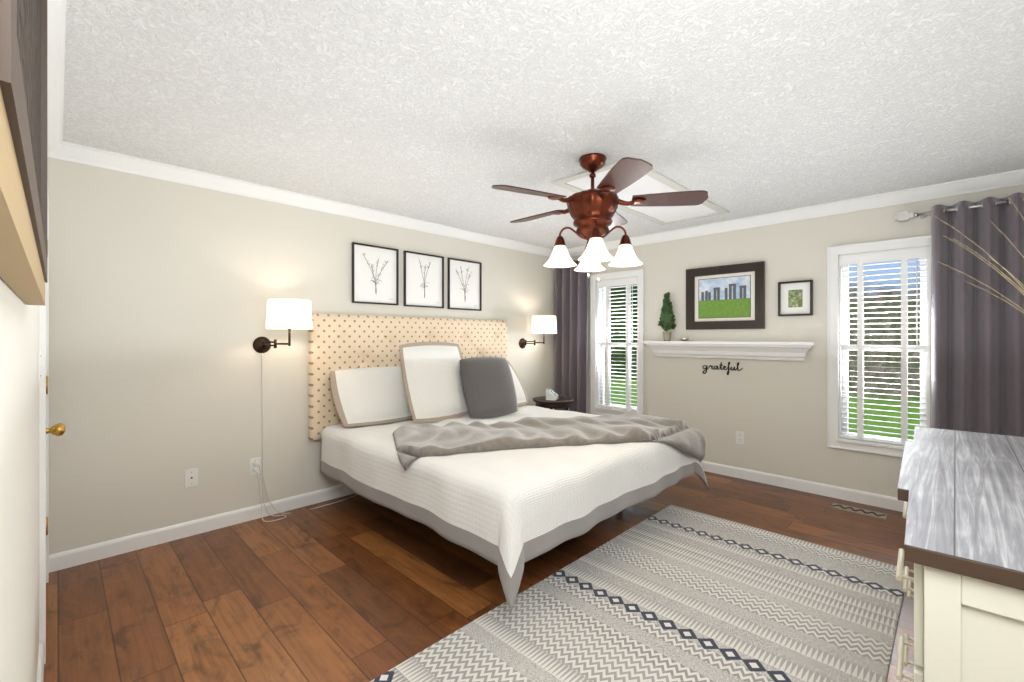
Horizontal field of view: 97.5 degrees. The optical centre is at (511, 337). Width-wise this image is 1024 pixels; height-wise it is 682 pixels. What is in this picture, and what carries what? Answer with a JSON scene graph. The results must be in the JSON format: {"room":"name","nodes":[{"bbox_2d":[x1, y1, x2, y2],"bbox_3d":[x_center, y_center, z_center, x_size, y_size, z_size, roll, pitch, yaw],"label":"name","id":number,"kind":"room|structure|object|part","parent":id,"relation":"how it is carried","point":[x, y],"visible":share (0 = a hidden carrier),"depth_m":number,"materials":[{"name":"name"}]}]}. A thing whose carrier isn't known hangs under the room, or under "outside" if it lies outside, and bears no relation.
{"room":"bedroom","nodes":[
{"label":"bedroom","id":0,"kind":"room"},
{"bbox_2d":[0,277,38,681],"bbox_3d":[-1.220,0.110,1.048,4.110,2.440,0.120,0,0,45],"label":"wall","id":1,"kind":"structure","parent":0,"point":[19,497],"depth_m":0.85,"materials":[{"name":"white paint"}]},
{"bbox_2d":[0,0,46,305],"bbox_3d":[-0.663,-0.522,0.609,1.240,0.895,0.034,0,0,45],"label":"framed picture","id":2,"kind":"object","parent":1,"relation":"attached to","point":[23,149],"visible":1,"depth_m":0.44,"materials":[{"name":"beige wood"}]},
{"bbox_2d":[38,351,42,381],"bbox_3d":[-1.825,0.110,1.739,0.074,0.118,0.013,0,0,45],"label":"light switch","id":3,"kind":"object","parent":1,"relation":"attached to","point":[40,363],"visible":1,"depth_m":1.71,"materials":[{"name":"white plastic"}]},
{"bbox_2d":[37,643,43,681],"bbox_3d":[-0.818,1.282,0.745,3.050,0.097,0.014,0,0,45],"label":"baseboard","id":4,"kind":"structure","parent":1,"relation":"attached to","point":[40,672],"depth_m":1.72,"materials":[{"name":"white"}]},
{"bbox_2d":[39,181,48,663],"bbox_3d":[-2.278,0.284,2.105,0.924,2.092,0.138,0,0,45],"label":"door frame","id":5,"kind":"structure","parent":1,"relation":"attached to","point":[43,454],"depth_m":1.83,"materials":[{"name":"white wood"}]},
{"bbox_2d":[47,0,66,159],"bbox_3d":[-1.153,-1.066,1.117,3.930,0.088,0.072,0,0,45],"label":"crown molding","id":6,"kind":"structure","parent":1,"relation":"attached to","point":[57,148],"depth_m":1.85,"materials":[{"name":"white wood"}]},
{"bbox_2d":[46,240,65,534],"bbox_3d":[-2.228,0.266,2.182,0.761,1.598,0.078,0,0,45],"label":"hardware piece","id":7,"kind":"object","parent":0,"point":[58,429],"visible":0.42,"depth_m":1.94,"materials":[{"name":"gold metal"}]},
{"bbox_2d":[47,157,554,554],"bbox_3d":[-1.069,0.110,4.211,0.120,2.440,4.832,0,0,45],"label":"wall","id":8,"kind":"structure","parent":0,"point":[161,292],"depth_m":3.02,"materials":[{"name":"beige paint"}]},
{"bbox_2d":[185,468,197,487],"bbox_3d":[-2.154,0.943,3.019,0.011,0.118,0.074,0,0,45],"label":"electrical outlet","id":9,"kind":"object","parent":8,"relation":"attached to","point":[191,477],"visible":1,"depth_m":3.02,"materials":[{"name":"white plastic"}]},
{"bbox_2d":[49,484,354,572],"bbox_3d":[-1.016,1.282,4.158,0.030,0.097,4.592,0,0,45],"label":"baseboard","id":10,"kind":"structure","parent":8,"relation":"attached to","point":[88,553],"depth_m":2.98,"materials":[{"name":"white"}]},
{"bbox_2d":[249,457,260,474],"bbox_3d":[-1.877,0.944,3.288,0.029,0.118,0.074,0,0,45],"label":"duplex electrical outlet","id":11,"kind":"object","parent":8,"relation":"attached to","point":[254,463],"visible":1,"depth_m":3.28,"materials":[{"name":"white plastic"}]},
{"bbox_2d":[47,142,552,256],"bbox_3d":[-1.001,-1.066,4.143,0.072,0.088,4.592,0,0,45],"label":"crown molding","id":12,"kind":"structure","parent":8,"relation":"attached to","point":[76,153],"depth_m":3.31,"materials":[{"name":"white wood"}]},
{"bbox_2d":[253,299,358,521],"bbox_3d":[-1.385,0.537,3.493,0.440,1.603,1.018,0,0,45],"label":"sconce","id":13,"kind":"object","parent":8,"relation":"attached to","point":[289,314],"visible":0.94,"depth_m":3.11,"materials":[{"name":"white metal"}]},
{"bbox_3d":[-1.582,-0.163,3.194,0.300,0.205,0.300,0,0,45],"label":"lamp shade","id":14,"kind":"part","parent":13,"relation":"part of","materials":[{"name":"white fabric"}]},
{"bbox_2d":[352,242,398,304],"bbox_3d":[-1.203,-0.552,3.972,0.022,0.515,0.440,0,0,45],"label":"picture","id":15,"kind":"object","parent":8,"relation":"attached to","point":[375,274],"visible":1,"depth_m":3.97,"materials":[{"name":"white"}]},
{"bbox_2d":[404,251,443,307],"bbox_3d":[-0.845,-0.550,4.334,0.022,0.516,0.450,0,0,45],"label":"picture","id":16,"kind":"object","parent":8,"relation":"attached to","point":[423,280],"visible":1,"depth_m":4.33,"materials":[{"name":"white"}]},
{"bbox_2d":[448,258,481,310],"bbox_3d":[-0.490,-0.547,4.694,0.022,0.519,0.440,0,0,45],"label":"picture","id":17,"kind":"object","parent":8,"relation":"attached to","point":[464,284],"visible":1,"depth_m":4.69,"materials":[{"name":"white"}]},
{"bbox_2d":[519,315,556,348],"bbox_3d":[0.331,-0.059,5.252,0.410,0.382,0.302,0,0,45],"label":"sconce","id":18,"kind":"object","parent":8,"relation":"attached to","point":[543,324],"visible":0.98,"depth_m":5.10,"materials":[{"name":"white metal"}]},
{"bbox_3d":[0.371,-0.147,5.214,0.300,0.205,0.300,0,0,45],"label":"lamp shade","id":19,"kind":"part","parent":18,"relation":"part of","materials":[{"name":"white fabric"}]},
{"bbox_2d":[43,471,913,681],"bbox_3d":[0.435,1.380,2.724,4.350,0.100,4.832,0,0,45],"label":"floor","id":20,"kind":"structure","parent":0,"point":[357,588],"depth_m":2.39,"materials":[{"name":"brown wood"}]},
{"bbox_2d":[309,313,708,610],"bbox_3d":[-0.031,0.570,3.532,2.296,1.520,2.223,0,0,45],"label":"bed","id":21,"kind":"object","parent":20,"relation":"on","point":[439,427],"visible":1,"depth_m":3.10,"materials":[{"name":"grey fabric"}]},
{"bbox_3d":[-0.825,0.310,4.301,0.088,1.000,2.160,0,0,45],"label":"headboard","id":22,"kind":"part","parent":21,"relation":"part of","materials":[{"name":"fabric"}]},
{"bbox_2d":[459,356,517,418],"bbox_3d":[-0.205,0.440,4.054,0.560,0.560,0.168,0,-20,-39],"label":"pillow","id":23,"kind":"object","parent":21,"relation":"on","point":[486,384],"depth_m":3.96,"materials":[{"name":"grey fabric"}]},
{"bbox_2d":[320,401,708,610],"bbox_3d":[-0.001,0.942,3.487,2.170,0.494,2.201,0,0,45],"label":"quilt","id":24,"kind":"object","parent":21,"relation":"on","point":[510,505],"depth_m":2.60,"materials":[{"name":"white fabric"}]},
{"bbox_2d":[392,409,706,471],"bbox_3d":[0.239,0.836,3.291,1.574,0.449,2.186,0,0,45],"label":"throw","id":25,"kind":"object","parent":21,"relation":"on","point":[497,440],"depth_m":2.96,"materials":[{"name":"fabric"}]},
{"bbox_2d":[533,388,573,410],"bbox_3d":[0.477,0.955,5.179,0.480,0.752,0.480,0,0,45],"label":"nightstand","id":26,"kind":"object","parent":20,"relation":"on","point":[551,399],"visible":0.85,"depth_m":5.03,"materials":[{"name":"brown wood"}]},
{"bbox_2d":[370,505,903,681],"bbox_3d":[0.755,1.325,2.038,1.410,0.011,2.860,0,0,45],"label":"rug","id":27,"kind":"object","parent":20,"relation":"on","point":[672,593],"visible":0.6,"depth_m":2.11,"materials":[{"name":"white fabric"}]},
{"bbox_2d":[831,503,886,518],"bbox_3d":[2.651,1.326,3.439,0.335,0.008,0.120,0,0,45],"label":"floor vent","id":28,"kind":"object","parent":20,"relation":"in","point":[860,511],"visible":0.98,"depth_m":3.42,"materials":[{"name":"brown metal"}]},
{"bbox_2d":[896,426,1023,681],"bbox_3d":[1.565,0.880,1.389,0.580,0.900,1.698,0,0,45],"label":"dresser","id":29,"kind":"object","parent":20,"relation":"on","point":[961,494],"visible":1,"depth_m":0.96,"materials":[{"name":"beige wood"}]},
{"bbox_2d":[930,195,1023,312],"bbox_3d":[1.743,-0.051,1.543,0.458,0.960,0.339,0,0,45],"label":"branches","id":30,"kind":"object","parent":29,"relation":"on","point":[993,265],"visible":1,"depth_m":1.61,"materials":[{"name":"brown plant"}]},
{"bbox_2d":[63,0,1023,248],"bbox_3d":[0.435,-1.160,2.724,4.350,0.100,4.832,0,0,45],"label":"ceiling","id":31,"kind":"structure","parent":0,"point":[448,112],"depth_m":2.07,"materials":[{"name":"white paint"}]},
{"bbox_2d":[492,153,707,282],"bbox_3d":[0.460,-0.723,2.821,1.251,0.774,1.294,0,0,45],"label":"ceiling fan","id":32,"kind":"object","parent":31,"relation":"hanging from","point":[592,212],"depth_m":2.68,"materials":[{"name":"brown metal"}]},
{"bbox_3d":[0.503,-0.453,2.771,0.080,0.234,0.016,0,0,-7],"label":"fan ceiling chains","id":33,"kind":"part","parent":32,"relation":"part of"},
{"bbox_2d":[544,237,642,271],"bbox_3d":[0.499,-0.512,2.782,0.490,0.125,0.490,0,0,-40],"label":"shades","id":34,"kind":"object","parent":32,"relation":"attached to","point":[595,253],"visible":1,"depth_m":2.73,"materials":[{"name":"white glass"}]},
{"bbox_2d":[551,157,728,224],"bbox_3d":[1.095,-1.104,3.578,0.630,0.012,1.690,0,0,45],"label":"trim","id":35,"kind":"structure","parent":31,"relation":"attached to","point":[652,181],"depth_m":3.42,"materials":[{"name":"white"}]},
{"bbox_2d":[570,185,1023,497],"bbox_3d":[2.091,0.110,4.401,4.110,2.440,0.120,0,0,45],"label":"wall","id":36,"kind":"structure","parent":0,"point":[775,411],"depth_m":4.07,"materials":[{"name":"beige paint"}]},
{"bbox_2d":[555,260,587,412],"bbox_3d":[0.798,0.178,5.495,0.652,2.245,0.139,0,0,45],"label":"curtain","id":37,"kind":"object","parent":36,"relation":"attached to","point":[571,307],"visible":0.75,"depth_m":5.51,"materials":[{"name":"grey fabric"}]},
{"bbox_2d":[590,269,643,414],"bbox_3d":[1.237,0.080,5.215,0.698,1.668,0.160,0,0,45],"label":"window","id":38,"kind":"structure","parent":36,"relation":"in","point":[596,355],"depth_m":5.37,"materials":[{"name":"white wood"}]},
{"bbox_2d":[597,278,636,410],"bbox_3d":[1.224,0.078,5.201,0.526,1.492,0.072,0,0,45],"label":"window blinds","id":39,"kind":"object","parent":38,"relation":"attached to","point":[628,283],"visible":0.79,"depth_m":5.18,"materials":[{"name":"white plastic"}]},
{"bbox_2d":[702,362,742,374],"bbox_3d":[2.039,0.297,4.359,0.378,0.131,0.012,0,0,45],"label":"sign","id":40,"kind":"object","parent":36,"relation":"attached to","point":[714,368],"visible":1,"depth_m":4.36,"materials":[{"name":"black metal"}]},
{"bbox_2d":[686,261,764,329],"bbox_3d":[2.041,-0.387,4.338,0.721,0.613,0.035,0,0,45],"label":"picture","id":41,"kind":"object","parent":36,"relation":"attached to","point":[726,297],"visible":1,"depth_m":4.32,"materials":[{"name":"wood"},{"name":"paper"},{"name":"glass"}]},
{"bbox_2d":[643,341,813,360],"bbox_3d":[2.002,0.120,4.325,1.552,0.165,0.112,0,0,45],"label":"mantel","id":42,"kind":"object","parent":36,"relation":"attached to","point":[791,351],"visible":0.96,"depth_m":4.25,"materials":[{"name":"white wood"}]},
{"bbox_2d":[658,292,675,340],"bbox_3d":[1.622,-0.219,4.697,0.181,0.513,0.173,0,0,45],"label":"topiary plant","id":43,"kind":"object","parent":42,"relation":"on","point":[666,321],"visible":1,"depth_m":4.65,"materials":[{"name":"green plant"}]},
{"bbox_2d":[736,431,743,443],"bbox_3d":[2.156,0.947,4.245,0.074,0.118,0.010,0,0,45],"label":"electrical outlet","id":44,"kind":"object","parent":36,"relation":"attached to","point":[739,437],"visible":1,"depth_m":4.25,"materials":[{"name":"white plastic"}]},
{"bbox_2d":[778,280,812,315],"bbox_3d":[2.469,-0.341,3.915,0.258,0.303,0.035,0,0,45],"label":"picture","id":45,"kind":"object","parent":36,"relation":"attached to","point":[795,298],"visible":0.98,"depth_m":3.92,"materials":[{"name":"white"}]},
{"bbox_2d":[567,169,1023,255],"bbox_3d":[2.023,-1.066,4.332,3.930,0.088,0.072,0,0,45],"label":"crown molding","id":46,"kind":"structure","parent":36,"relation":"attached to","point":[1016,177],"depth_m":3.67,"materials":[{"name":"white wood"}]},
{"bbox_2d":[702,461,903,511],"bbox_3d":[2.044,1.282,4.353,4.050,0.097,0.014,0,0,45],"label":"baseboard","id":47,"kind":"structure","parent":36,"relation":"attached to","point":[887,502],"depth_m":3.85,"materials":[{"name":"white"}]},
{"bbox_2d":[827,235,931,457],"bbox_3d":[2.925,0.080,3.549,0.695,1.668,0.160,0,0,45],"label":"window","id":48,"kind":"structure","parent":36,"relation":"in","point":[837,372],"depth_m":3.69,"materials":[{"name":"white wood"}]},
{"bbox_2d":[840,248,926,444],"bbox_3d":[2.911,0.078,3.535,0.523,1.492,0.072,0,0,45],"label":"window blinds","id":49,"kind":"object","parent":48,"relation":"attached to","point":[903,256],"visible":0.88,"depth_m":3.51,"materials":[{"name":"white plastic"}]},
{"bbox_2d":[895,192,1023,436],"bbox_3d":[3.168,0.178,3.151,0.722,2.245,0.142,0,0,45],"label":"curtain","id":50,"kind":"object","parent":36,"relation":"attached to","point":[977,359],"visible":0.81,"depth_m":3.10,"materials":[{"name":"grey fabric"}]},
{"bbox_3d":[3.177,-0.905,3.161,0.722,0.062,0.115,0,0,45],"label":"rod","id":51,"kind":"part","parent":50,"relation":"part of","materials":[{"name":"silver metal"}]},
{"label":"outside","id":52,"kind":"structure","parent":0,"visible":0},
{"bbox_2d":[604,258,919,439],"bbox_3d":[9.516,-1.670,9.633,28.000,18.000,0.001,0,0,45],"label":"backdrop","id":53,"kind":"structure","parent":52,"point":[879,367],"depth_m":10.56,"materials":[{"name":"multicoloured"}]}
]}

